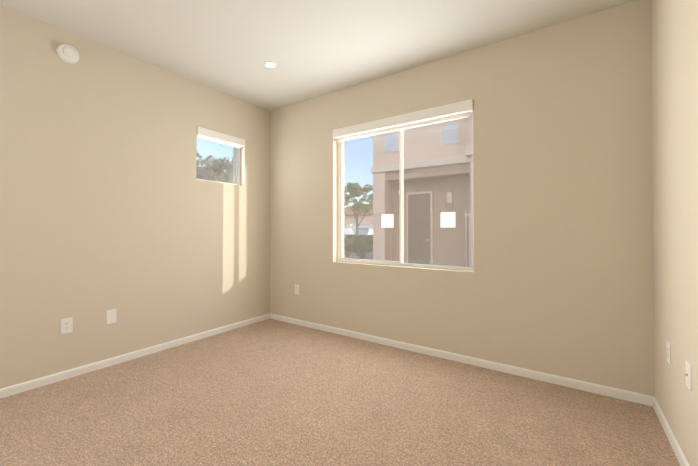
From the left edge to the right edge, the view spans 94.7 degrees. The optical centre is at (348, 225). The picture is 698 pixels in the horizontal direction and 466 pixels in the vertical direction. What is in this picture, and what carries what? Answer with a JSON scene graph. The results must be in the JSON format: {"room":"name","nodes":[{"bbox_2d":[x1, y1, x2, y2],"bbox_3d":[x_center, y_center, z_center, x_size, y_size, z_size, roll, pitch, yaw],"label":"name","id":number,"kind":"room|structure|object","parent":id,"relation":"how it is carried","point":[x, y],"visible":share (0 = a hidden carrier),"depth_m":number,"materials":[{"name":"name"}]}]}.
{"room":"empty bedroom","nodes":[
{"label":"empty bedroom","id":0,"kind":"room"},
{"bbox_2d":[0,5,269,388],"bbox_3d":[-2.415,-0.172,2.451,0.220,2.740,4.520,0,-1,34],"label":"wall","id":1,"kind":"structure","parent":0,"point":[108,201],"depth_m":2.78,"materials":[{"name":"beige paint"}]},
{"bbox_2d":[61,317,72,333],"bbox_3d":[-2.219,0.784,2.525,0.009,0.117,0.072,0,-1,34],"label":"duplex electrical outlet","id":2,"kind":"object","parent":1,"relation":"attached to","point":[66,325],"visible":1,"depth_m":2.52,"materials":[{"name":"white plastic"}]},
{"bbox_2d":[56,44,78,63],"bbox_3d":[-2.208,-1.359,2.532,0.044,0.140,0.140,0,-1,34],"label":"smoke detector","id":3,"kind":"object","parent":1,"relation":"attached to","point":[66,53],"visible":1,"depth_m":2.52,"materials":[{"name":"white plastic"}]},
{"bbox_2d":[106,309,116,323],"bbox_3d":[-2.049,0.781,2.773,0.008,0.117,0.072,0,-1,34],"label":"electrical outlet plate","id":4,"kind":"object","parent":1,"relation":"attached to","point":[110,316],"visible":1,"depth_m":2.77,"materials":[{"name":"white plastic"}]},
{"bbox_2d":[0,313,269,398],"bbox_3d":[-2.285,1.166,2.422,0.012,0.064,4.400,0,-1,34],"label":"baseboard","id":5,"kind":"structure","parent":1,"relation":"attached to","point":[38,382],"depth_m":2.78,"materials":[{"name":"white wood"}]},
{"bbox_2d":[196,138,239,184],"bbox_3d":[-1.551,-0.774,3.739,0.082,0.570,0.610,0,-1,34],"label":"window","id":6,"kind":"structure","parent":1,"relation":"in","point":[236,161],"depth_m":3.82,"materials":[{"name":"clear glass"}]},
{"bbox_2d":[197,126,244,146],"bbox_3d":[-1.469,-1.013,3.685,0.092,0.087,0.606,0,-1,34],"label":"window valance","id":7,"kind":"object","parent":1,"relation":"attached to","point":[214,135],"visible":0.67,"depth_m":3.63,"materials":[{"name":"white plastic"}]},
{"bbox_2d":[197,135,241,147],"bbox_3d":[-1.476,-0.960,3.689,0.025,0.018,0.570,0,-1,34],"label":"bar","id":8,"kind":"object","parent":7,"relation":"hanging from","point":[217,141],"visible":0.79,"depth_m":3.67,"materials":[{"name":"white plastic"}]},
{"bbox_2d":[0,0,634,110],"bbox_3d":[-0.768,-1.642,1.468,4.065,0.180,4.740,0,-1,34],"label":"ceiling","id":9,"kind":"structure","parent":0,"point":[311,49],"depth_m":2.56,"materials":[{"name":"white paint"}]},
{"bbox_2d":[264,61,276,67],"bbox_3d":[-0.748,-1.532,3.055,0.120,0.008,0.120,0,-1,34],"label":"recessed light","id":10,"kind":"object","parent":9,"relation":"in","point":[269,64],"visible":1,"depth_m":3.05,"materials":[{"name":"white"}]},
{"bbox_2d":[0,319,679,465],"bbox_3d":[-0.768,1.263,1.439,4.065,0.150,4.740,0,-1,34],"label":"floor","id":11,"kind":"structure","parent":0,"point":[269,392],"depth_m":2.03,"materials":[{"name":"carpet"}]},
{"bbox_2d":[270,0,654,396],"bbox_3d":[0.512,-0.163,3.316,4.065,2.740,0.220,0,-1,34],"label":"wall","id":12,"kind":"structure","parent":0,"point":[558,280],"depth_m":2.57,"materials":[{"name":"beige paint"}]},
{"bbox_2d":[295,284,298,294],"bbox_3d":[-0.643,0.784,3.961,0.072,0.117,0.009,0,-1,34],"label":"duplex electrical outlet","id":13,"kind":"object","parent":12,"relation":"attached to","point":[296,289],"visible":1,"depth_m":3.96,"materials":[{"name":"white plastic"}]},
{"bbox_2d":[333,99,472,138],"bbox_3d":[0.465,-1.048,3.253,1.526,0.095,0.092,0,-1,34],"label":"window valance","id":14,"kind":"object","parent":12,"relation":"attached to","point":[466,106],"visible":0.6,"depth_m":3.13,"materials":[{"name":"white plastic"}]},
{"bbox_2d":[336,112,470,141],"bbox_3d":[0.470,-0.982,3.259,1.470,0.038,0.028,0,-1,34],"label":"bar","id":15,"kind":"object","parent":14,"relation":"hanging from","point":[437,120],"visible":1,"depth_m":3.17,"materials":[{"name":"white plastic"}]},
{"bbox_2d":[338,114,473,270],"bbox_3d":[0.522,-0.345,3.328,1.530,1.505,0.082,0,-1,34],"label":"window","id":16,"kind":"structure","parent":12,"relation":"in","point":[401,195],"depth_m":3.30,"materials":[{"name":"clear glass"}]},
{"bbox_2d":[382,212,454,227],"bbox_3d":[0.674,-0.056,3.229,0.770,0.145,0.032,0,-1,34],"label":"sticker","id":17,"kind":"object","parent":16,"relation":"attached to","point":[447,219],"visible":1,"depth_m":3.09,"materials":[{"name":"white paper"}]},
{"bbox_2d":[270,313,653,406],"bbox_3d":[0.487,1.174,3.178,3.725,0.064,0.012,0,-1,34],"label":"baseboard","id":18,"kind":"structure","parent":12,"relation":"attached to","point":[635,397],"depth_m":2.68,"materials":[{"name":"white wood"}]},
{"bbox_2d":[651,0,697,465],"bbox_3d":[0.795,-0.194,0.246,0.120,2.740,4.520,0,-1,34],"label":"wall","id":19,"kind":"structure","parent":0,"point":[674,42],"depth_m":1.67,"materials":[{"name":"beige paint"}]},
{"bbox_2d":[667,340,670,364],"bbox_3d":[1.796,0.712,1.806,0.009,0.117,0.072,0,-1,34],"label":"duplex electrical outlet","id":20,"kind":"object","parent":19,"relation":"attached to","point":[668,352],"visible":0.96,"depth_m":1.79,"materials":[{"name":"white plastic"}]},
{"bbox_2d":[653,397,689,465],"bbox_3d":[0.775,1.145,0.319,0.012,0.064,4.400,0,-1,34],"label":"baseboard","id":21,"kind":"structure","parent":19,"relation":"attached to","point":[678,451],"depth_m":1.75,"materials":[{"name":"white wood"}]},
{"bbox_2d":[684,360,691,390],"bbox_3d":[1.584,0.699,1.506,0.017,0.117,0.072,0,-1,34],"label":"outlet plate","id":22,"kind":"object","parent":19,"relation":"attached to","point":[688,374],"visible":1,"depth_m":1.49,"materials":[{"name":"white plastic"}]},
{"label":"outside","id":23,"kind":"structure","parent":0,"visible":0},
{"bbox_2d":[344,250,372,259],"bbox_3d":[13.454,1.782,25.332,120.000,0.300,120.000,0,-1,34],"label":"ground","id":24,"kind":"structure","parent":23,"point":[371,253],"depth_m":16.16,"materials":[{"name":"concrete"}]},
{"bbox_2d":[196,153,229,181],"bbox_3d":[-8.571,-1.375,16.905,4.671,5.842,4.237,0,-1,34],"label":"tree","id":25,"kind":"object","parent":24,"relation":"on","point":[206,163],"depth_m":16.95,"materials":[{"name":"green plant"}]},
{"bbox_2d":[202,157,232,182],"bbox_3d":[-7.797,-1.548,22.176,4.958,6.297,5.093,0,-1,34],"label":"tree","id":26,"kind":"object","parent":24,"relation":"on","point":[229,174],"depth_m":20.86,"materials":[{"name":"green plant"}]},
{"bbox_2d":[344,236,353,252],"bbox_3d":[-0.421,0.974,16.110,1.430,1.210,1.633,0,-1,34],"label":"bush","id":27,"kind":"object","parent":24,"relation":"on","point":[347,240],"depth_m":15.97,"materials":[{"name":"green plant"}]},
{"bbox_2d":[344,228,353,236],"bbox_3d":[-0.814,0.981,32.475,1.800,1.450,4.400,0,-1,34],"label":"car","id":28,"kind":"object","parent":24,"relation":"on","point":[348,230],"depth_m":32.24,"materials":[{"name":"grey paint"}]},
{"bbox_2d":[344,235,372,258],"bbox_3d":[0.480,0.948,14.271,1.674,1.209,1.309,0,-1,34],"label":"bush","id":29,"kind":"object","parent":24,"relation":"on","point":[355,248],"depth_m":14.21,"materials":[{"name":"green plant"}]},
{"bbox_2d":[344,204,372,225],"bbox_3d":[7.938,-0.842,47.350,27.000,5.400,11.000,0,-1,34],"label":"building","id":30,"kind":"structure","parent":24,"relation":"on","point":[352,214],"depth_m":46.15,"materials":[{"name":"beige paint"}]},
{"bbox_2d":[344,224,372,230],"bbox_3d":[2.539,0.773,34.178,24.500,1.900,0.500,0,-1,34],"label":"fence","id":31,"kind":"object","parent":24,"relation":"on","point":[371,226],"depth_m":35.21,"materials":[{"name":"white"}]},
{"bbox_2d":[344,182,372,235],"bbox_3d":[0.533,-0.582,19.886,2.582,4.317,2.599,0,-1,34],"label":"trees","id":32,"kind":"object","parent":24,"relation":"on","point":[354,193],"depth_m":19.76,"materials":[{"name":"green plant"}]},
{"bbox_2d":[346,228,372,241],"bbox_3d":[1.736,0.959,30.359,1.800,1.450,4.400,0,-1,34],"label":"car","id":33,"kind":"object","parent":24,"relation":"on","point":[369,231],"depth_m":29.38,"materials":[{"name":"grey paint"}]},
{"bbox_2d":[371,113,473,266],"bbox_3d":[7.740,-1.900,9.991,12.000,6.750,9.820,0,-1,34],"label":"building","id":34,"kind":"structure","parent":24,"relation":"on","point":[386,193],"depth_m":9.63,"materials":[{"name":"beige paint"}]}
]}

